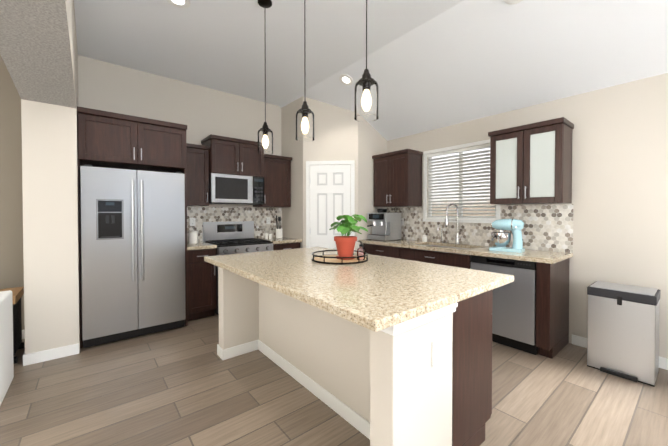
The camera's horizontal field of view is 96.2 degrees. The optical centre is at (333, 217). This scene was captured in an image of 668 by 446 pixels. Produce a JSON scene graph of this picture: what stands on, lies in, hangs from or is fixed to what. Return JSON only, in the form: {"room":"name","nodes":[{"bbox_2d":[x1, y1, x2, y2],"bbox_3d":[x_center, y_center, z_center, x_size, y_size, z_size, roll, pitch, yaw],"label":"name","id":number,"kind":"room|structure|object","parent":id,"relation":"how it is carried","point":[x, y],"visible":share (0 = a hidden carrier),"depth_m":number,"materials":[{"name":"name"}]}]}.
{"room":"kitchen","nodes":[
{"label":"kitchen","id":0,"kind":"room"},
{"bbox_2d":[0,0,79,353],"bbox_3d":[-0.680,-0.255,0.409,0.360,3.140,7.500,-1,1,-39],"label":"wall","id":1,"kind":"structure","parent":0,"point":[38,48],"depth_m":2.64,"materials":[{"name":"beige paint"}]},
{"bbox_2d":[23,352,25,365],"bbox_3d":[-2.929,1.232,2.893,0.012,0.095,0.782,-1,1,-39],"label":"baseboard","id":2,"kind":"structure","parent":1,"relation":"attached to","point":[24,355],"depth_m":2.59,"materials":[{"name":"white"}]},
{"bbox_2d":[26,343,78,364],"bbox_3d":[-2.533,1.235,2.719,0.340,0.095,0.012,-1,1,-39],"label":"baseboard","id":3,"kind":"structure","parent":1,"relation":"attached to","point":[47,355],"depth_m":2.70,"materials":[{"name":"white"}]},
{"bbox_2d":[0,55,281,329],"bbox_3d":[-2.857,-0.315,3.537,7.700,3.170,0.100,-1,1,-39],"label":"wall","id":4,"kind":"structure","parent":0,"point":[201,112],"depth_m":3.69,"materials":[{"name":"beige paint"}]},
{"bbox_2d":[186,143,209,205],"bbox_3d":[-1.898,-0.552,4.006,0.352,0.790,0.370,-1,1,-39],"label":"upper cabinet","id":5,"kind":"object","parent":4,"relation":"attached to","point":[197,175],"visible":0.58,"depth_m":3.92,"materials":[{"name":"brown wood"}]},
{"bbox_2d":[201,134,263,176],"bbox_3d":[-1.440,-0.844,4.324,0.786,0.495,0.450,-1,1,-39],"label":"upper cabinet","id":6,"kind":"object","parent":4,"relation":"attached to","point":[232,156],"visible":0.9,"depth_m":4.14,"materials":[{"name":"brown wood"}]},
{"bbox_2d":[209,173,263,204],"bbox_3d":[-1.430,-0.394,4.317,0.756,0.395,0.444,-1,1,-39],"label":"over-the-range microwave","id":7,"kind":"object","parent":6,"relation":"attached to","point":[234,189],"visible":1,"depth_m":4.15,"materials":[{"name":"grey metal"}]},
{"bbox_2d":[187,206,281,241],"bbox_3d":[-1.521,0.087,4.562,1.636,0.494,0.008,-1,1,-39],"label":"backsplash","id":8,"kind":"structure","parent":4,"relation":"attached to","point":[256,215],"depth_m":4.59,"materials":[{"name":"tile"}]},
{"bbox_2d":[190,218,194,225],"bbox_3d":[-1.972,0.061,4.182,0.072,0.116,0.008,-1,1,-39],"label":"electrical outlet","id":9,"kind":"object","parent":8,"relation":"attached to","point":[192,221],"visible":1,"depth_m":4.18,"materials":[{"name":"white plastic"}]},
{"bbox_2d":[266,217,270,223],"bbox_3d":[-1.074,0.050,4.915,0.072,0.116,0.008,-1,1,-39],"label":"electrical outlet","id":10,"kind":"object","parent":8,"relation":"attached to","point":[268,220],"visible":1,"depth_m":4.91,"materials":[{"name":"white plastic"}]},
{"bbox_2d":[253,154,291,206],"bbox_3d":[-0.972,-0.562,4.761,0.510,0.790,0.370,-1,1,-39],"label":"upper cabinet","id":11,"kind":"object","parent":4,"relation":"attached to","point":[277,180],"visible":0.81,"depth_m":4.65,"materials":[{"name":"brown wood"}]},
{"bbox_2d":[74,0,464,105],"bbox_3d":[-0.998,-1.841,0.127,6.300,0.080,7.700,-1,1,-39],"label":"ceiling","id":12,"kind":"structure","parent":0,"point":[218,45],"depth_m":3.05,"materials":[{"name":"white paint"}]},
{"bbox_2d":[166,0,189,7],"bbox_3d":[-1.316,-1.829,2.527,0.190,0.011,0.190,-1,1,-39],"label":"recessed light","id":13,"kind":"object","parent":12,"relation":"in","point":[181,3],"visible":1,"depth_m":2.56,"materials":[{"name":"white"}]},
{"bbox_2d":[257,0,272,154],"bbox_3d":[-0.588,-1.194,2.562,0.135,1.282,0.135,-1,1,-39],"label":"pendant light","id":14,"kind":"object","parent":12,"relation":"hanging from","point":[265,129],"visible":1,"depth_m":2.56,"materials":[{"name":"brown metal"}]},
{"bbox_2d":[295,0,314,141],"bbox_3d":[-0.203,-1.188,2.089,0.135,1.282,0.135,-1,1,-39],"label":"pendant light","id":15,"kind":"object","parent":12,"relation":"hanging from","point":[304,110],"visible":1,"depth_m":2.08,"materials":[{"name":"brown metal"}]},
{"bbox_2d":[354,0,378,121],"bbox_3d":[0.177,-1.181,1.624,0.135,1.282,0.135,-1,1,-39],"label":"pendant light","id":16,"kind":"object","parent":12,"relation":"hanging from","point":[366,81],"visible":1,"depth_m":1.62,"materials":[{"name":"brown metal"}]},
{"bbox_2d":[0,313,667,445],"bbox_3d":[-0.455,1.363,0.616,7.700,0.100,7.700,-1,1,-39],"label":"floor","id":17,"kind":"structure","parent":0,"point":[184,385],"depth_m":2.09,"materials":[{"name":"brown wood"}]},
{"bbox_2d":[0,290,13,405],"bbox_3d":[-2.818,0.933,1.644,1.345,0.730,0.850,-1,1,-39],"label":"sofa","id":18,"kind":"object","parent":17,"relation":"on","point":[6,344],"visible":1,"depth_m":2.20,"materials":[{"name":"white fabric"}]},
{"bbox_2d":[13,298,24,363],"bbox_3d":[-2.996,1.018,2.698,0.240,0.530,0.495,-1,1,-39],"label":"table leg","id":19,"kind":"object","parent":17,"relation":"on","point":[18,343],"visible":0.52,"depth_m":2.77,"materials":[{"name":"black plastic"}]},
{"bbox_2d":[0,287,23,303],"bbox_3d":[-3.001,0.717,2.699,0.240,0.068,0.440,-1,1,-39],"label":"table top","id":20,"kind":"object","parent":19,"relation":"on","point":[17,293],"visible":0.38,"depth_m":2.79,"materials":[{"name":"brown wood"}]},
{"bbox_2d":[77,106,187,347],"bbox_3d":[-2.295,0.104,3.447,0.966,2.335,0.750,-1,1,-39],"label":"tall cabinet","id":21,"kind":"object","parent":17,"relation":"on","point":[106,139],"visible":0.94,"depth_m":3.14,"materials":[{"name":"brown wood"}]},
{"bbox_2d":[80,164,185,347],"bbox_3d":[-2.257,0.379,3.388,0.904,1.787,0.784,-1,1,-39],"label":"refrigerator","id":22,"kind":"object","parent":17,"relation":"on","point":[133,248],"visible":1,"depth_m":3.09,"materials":[{"name":"grey metal"}]},
{"bbox_2d":[187,248,215,320],"bbox_3d":[-1.821,0.825,3.931,0.352,0.880,0.615,-1,1,-39],"label":"base cabinet","id":23,"kind":"object","parent":17,"relation":"on","point":[201,284],"depth_m":3.70,"materials":[{"name":"brown wood"}]},
{"bbox_2d":[187,237,301,249],"bbox_3d":[-1.318,0.359,4.319,1.630,0.040,0.642,-1,1,-39],"label":"countertop","id":24,"kind":"structure","parent":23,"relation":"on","point":[206,245],"depth_m":4.11,"materials":[{"name":"stone"}]},
{"bbox_2d":[188,230,197,243],"bbox_3d":[-1.868,0.251,3.978,0.116,0.184,0.116,-1,1,-39],"label":"canister","id":25,"kind":"object","parent":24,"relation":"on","point":[192,236],"visible":1,"depth_m":3.93,"materials":[{"name":"white ceramic"}]},
{"bbox_2d":[265,233,271,238],"bbox_3d":[-1.013,0.287,4.694,0.127,0.090,0.110,-1,1,-39],"label":"shakers","id":26,"kind":"object","parent":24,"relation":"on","point":[266,236],"visible":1,"depth_m":4.66,"materials":[{"name":"white ceramic"}]},
{"bbox_2d":[276,215,282,237],"bbox_3d":[-0.881,0.148,4.807,0.108,0.365,0.108,-1,1,-39],"label":"utensil crock","id":27,"kind":"object","parent":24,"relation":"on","point":[279,233],"visible":1,"depth_m":4.76,"materials":[{"name":"white ceramic"}]},
{"bbox_2d":[203,221,272,314],"bbox_3d":[-1.344,0.663,4.227,0.756,1.195,0.736,-1,1,-39],"label":"gas range","id":28,"kind":"object","parent":17,"relation":"on","point":[235,237],"visible":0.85,"depth_m":4.27,"materials":[{"name":"grey metal"}]},
{"bbox_2d":[273,242,299,249],"bbox_3d":[-0.899,0.814,4.682,0.498,0.880,0.615,-1,1,-39],"label":"base cabinet","id":29,"kind":"object","parent":17,"relation":"on","point":[283,246],"depth_m":4.43,"materials":[{"name":"brown wood"}]},
{"bbox_2d":[217,267,492,445],"bbox_3d":[-0.060,0.849,2.299,1.002,0.879,2.112,-1,1,-39],"label":"kitchen island","id":30,"kind":"object","parent":17,"relation":"on","point":[390,386],"visible":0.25,"depth_m":1.70,"materials":[{"name":"beige paint"}]},
{"bbox_2d":[204,247,513,331],"bbox_3d":[-0.021,0.387,2.347,1.300,0.042,2.145,-1,1,-39],"label":"island countertop","id":31,"kind":"structure","parent":30,"relation":"on","point":[375,293],"depth_m":1.75,"materials":[{"name":"stone"}]},
{"bbox_2d":[312,250,367,263],"bbox_3d":[0.049,0.332,2.562,0.484,0.058,0.484,-1,1,-39],"label":"round tray","id":32,"kind":"object","parent":31,"relation":"on","point":[329,259],"visible":0.94,"depth_m":2.44,"materials":[{"name":"brown wood"}]},
{"bbox_2d":[334,236,356,259],"bbox_3d":[0.098,0.256,2.549,0.196,0.185,0.196,-1,1,-39],"label":"plant pot","id":33,"kind":"object","parent":32,"relation":"on","point":[345,245],"visible":0.83,"depth_m":2.48,"materials":[{"name":"orange ceramic"}]},
{"bbox_2d":[329,214,367,235],"bbox_3d":[0.141,0.067,2.555,0.340,0.185,0.387,-1,1,-39],"label":"pothos plant","id":34,"kind":"object","parent":33,"relation":"in","point":[348,225],"visible":1,"depth_m":2.52,"materials":[{"name":"green plant"}]},
{"bbox_2d":[357,241,364,259],"bbox_3d":[0.224,0.271,2.481,0.070,0.156,0.070,0,1,31],"label":"soap bottle","id":35,"kind":"object","parent":32,"relation":"on","point":[360,245],"visible":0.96,"depth_m":2.49,"materials":[{"name":"clear glass"}]},
{"bbox_2d":[363,243,569,358],"bbox_3d":[1.393,0.828,3.754,0.650,0.879,2.358,-1,1,-39],"label":"base cabinet","id":36,"kind":"object","parent":17,"relation":"on","point":[552,312],"visible":0.29,"depth_m":2.83,"materials":[{"name":"brown wood"}]},
{"bbox_2d":[359,239,572,268],"bbox_3d":[1.391,0.469,3.757,0.647,0.244,2.423,-1,1,-39],"label":"countertop","id":37,"kind":"structure","parent":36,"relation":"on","point":[550,257],"depth_m":3.30,"materials":[{"name":"stone"}]},
{"bbox_2d":[367,209,400,240],"bbox_3d":[0.729,0.101,4.494,0.461,0.468,0.380,-1,1,-39],"label":"espresso machine","id":38,"kind":"object","parent":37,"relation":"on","point":[386,225],"visible":1,"depth_m":4.42,"materials":[{"name":"silver metal"}]},
{"bbox_2d":[422,235,426,241],"bbox_3d":[1.268,0.291,4.200,0.068,0.097,0.068,-1,1,-39],"label":"jar","id":39,"kind":"object","parent":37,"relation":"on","point":[424,238],"visible":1,"depth_m":4.17,"materials":[{"name":"white ceramic"}]},
{"bbox_2d":[438,203,462,244],"bbox_3d":[1.491,0.080,3.891,0.226,0.528,0.312,0,1,-19],"label":"faucet","id":40,"kind":"object","parent":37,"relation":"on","point":[458,237],"visible":1,"depth_m":3.84,"materials":[{"name":"silver metal"}]},
{"bbox_2d":[489,219,524,252],"bbox_3d":[1.832,0.183,3.181,0.312,0.342,0.231,1,1,43],"label":"stand mixer","id":41,"kind":"object","parent":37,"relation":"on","point":[501,239],"visible":1,"depth_m":3.14,"materials":[{"name":"teal metal"}]},
{"bbox_2d":[471,255,536,354],"bbox_3d":[1.869,0.838,3.157,0.592,0.876,0.594,-1,1,-39],"label":"dishwasher","id":42,"kind":"object","parent":17,"relation":"on","point":[514,315],"visible":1,"depth_m":2.88,"materials":[{"name":"grey metal"}]},
{"bbox_2d":[587,281,660,386],"bbox_3d":[2.427,0.936,2.522,0.364,0.698,0.408,-1,1,-39],"label":"step trash can","id":43,"kind":"object","parent":17,"relation":"on","point":[623,332],"visible":1,"depth_m":2.41,"materials":[{"name":"silver metal"}]},
{"bbox_2d":[281,96,386,252],"bbox_3d":[-0.009,-0.309,4.989,1.250,3.116,1.250,-1,1,-39],"label":"wall","id":44,"kind":"structure","parent":0,"point":[341,134],"depth_m":4.56,"materials":[{"name":"beige paint"}]},
{"bbox_2d":[306,160,354,249],"bbox_3d":[-0.061,0.203,4.487,0.734,2.107,0.088,0,1,6],"label":"pantry door","id":45,"kind":"structure","parent":44,"relation":"in","point":[327,193],"depth_m":4.51,"materials":[{"name":"white wood"}]},
{"bbox_2d":[279,0,667,140],"bbox_3d":[1.993,-1.537,2.572,1.420,0.757,7.700,-1,1,-39],"label":"ceiling","id":46,"kind":"structure","parent":0,"point":[465,61],"depth_m":2.88,"materials":[{"name":"white paint"}]},
{"bbox_2d":[339,74,352,85],"bbox_3d":[0.158,-1.789,3.897,0.174,0.088,0.190,-1,1,-39],"label":"recessed light","id":47,"kind":"object","parent":46,"relation":"in","point":[345,79],"visible":1,"depth_m":3.90,"materials":[{"name":"white"}]},
{"bbox_2d":[503,0,522,3],"bbox_3d":[1.422,-1.767,2.348,0.174,0.088,0.190,-1,1,-39],"label":"recessed light","id":48,"kind":"object","parent":46,"relation":"in","point":[512,1],"visible":1,"depth_m":2.41,"materials":[{"name":"white"}]},
{"bbox_2d":[387,73,667,357],"bbox_3d":[2.489,-0.022,2.998,0.100,2.600,7.500,-1,1,-39],"label":"wall","id":49,"kind":"structure","parent":0,"point":[620,177],"depth_m":2.79,"materials":[{"name":"beige paint"}]},
{"bbox_2d":[372,149,422,206],"bbox_3d":[0.935,-0.559,4.498,0.367,0.790,0.674,-1,1,-39],"label":"upper cabinet","id":50,"kind":"object","parent":49,"relation":"attached to","point":[398,178],"visible":0.98,"depth_m":4.32,"materials":[{"name":"brown wood"}]},
{"bbox_2d":[423,139,499,222],"bbox_3d":[1.663,-0.444,3.970,0.115,1.015,1.050,-1,1,-39],"label":"window","id":51,"kind":"structure","parent":49,"relation":"in","point":[497,215],"depth_m":4.06,"materials":[{"name":"white plastic"}]},
{"bbox_2d":[427,144,495,219],"bbox_3d":[1.659,-0.442,3.967,0.044,0.924,0.948,-1,1,-39],"label":"window blinds","id":52,"kind":"object","parent":51,"relation":"attached to","point":[487,161],"visible":0.81,"depth_m":3.94,"materials":[{"name":"white plastic"}]},
{"bbox_2d":[387,204,572,252],"bbox_3d":[1.637,0.096,3.958,0.008,0.494,2.433,-1,1,-39],"label":"backsplash","id":53,"kind":"structure","parent":49,"relation":"attached to","point":[548,227],"depth_m":3.39,"materials":[{"name":"tile"}]},
{"bbox_2d":[488,117,573,204],"bbox_3d":[2.040,-0.539,3.144,0.367,0.790,0.679,-1,1,-39],"label":"upper cabinet","id":54,"kind":"object","parent":49,"relation":"attached to","point":[531,163],"visible":1,"depth_m":2.99,"materials":[{"name":"brown wood"}]},
{"bbox_2d":[572,334,667,369],"bbox_3d":[2.633,1.234,2.751,0.011,0.095,0.725,-1,1,-39],"label":"baseboard","id":55,"kind":"structure","parent":49,"relation":"attached to","point":[576,340],"depth_m":2.95,"materials":[{"name":"white"}]},
{"label":"outside","id":56,"kind":"structure","parent":0,"visible":0},
{"bbox_2d":[432,148,494,215],"bbox_3d":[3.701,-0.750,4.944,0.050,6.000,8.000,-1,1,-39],"label":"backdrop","id":57,"kind":"structure","parent":56,"point":[463,189],"depth_m":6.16,"materials":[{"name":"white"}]}
]}

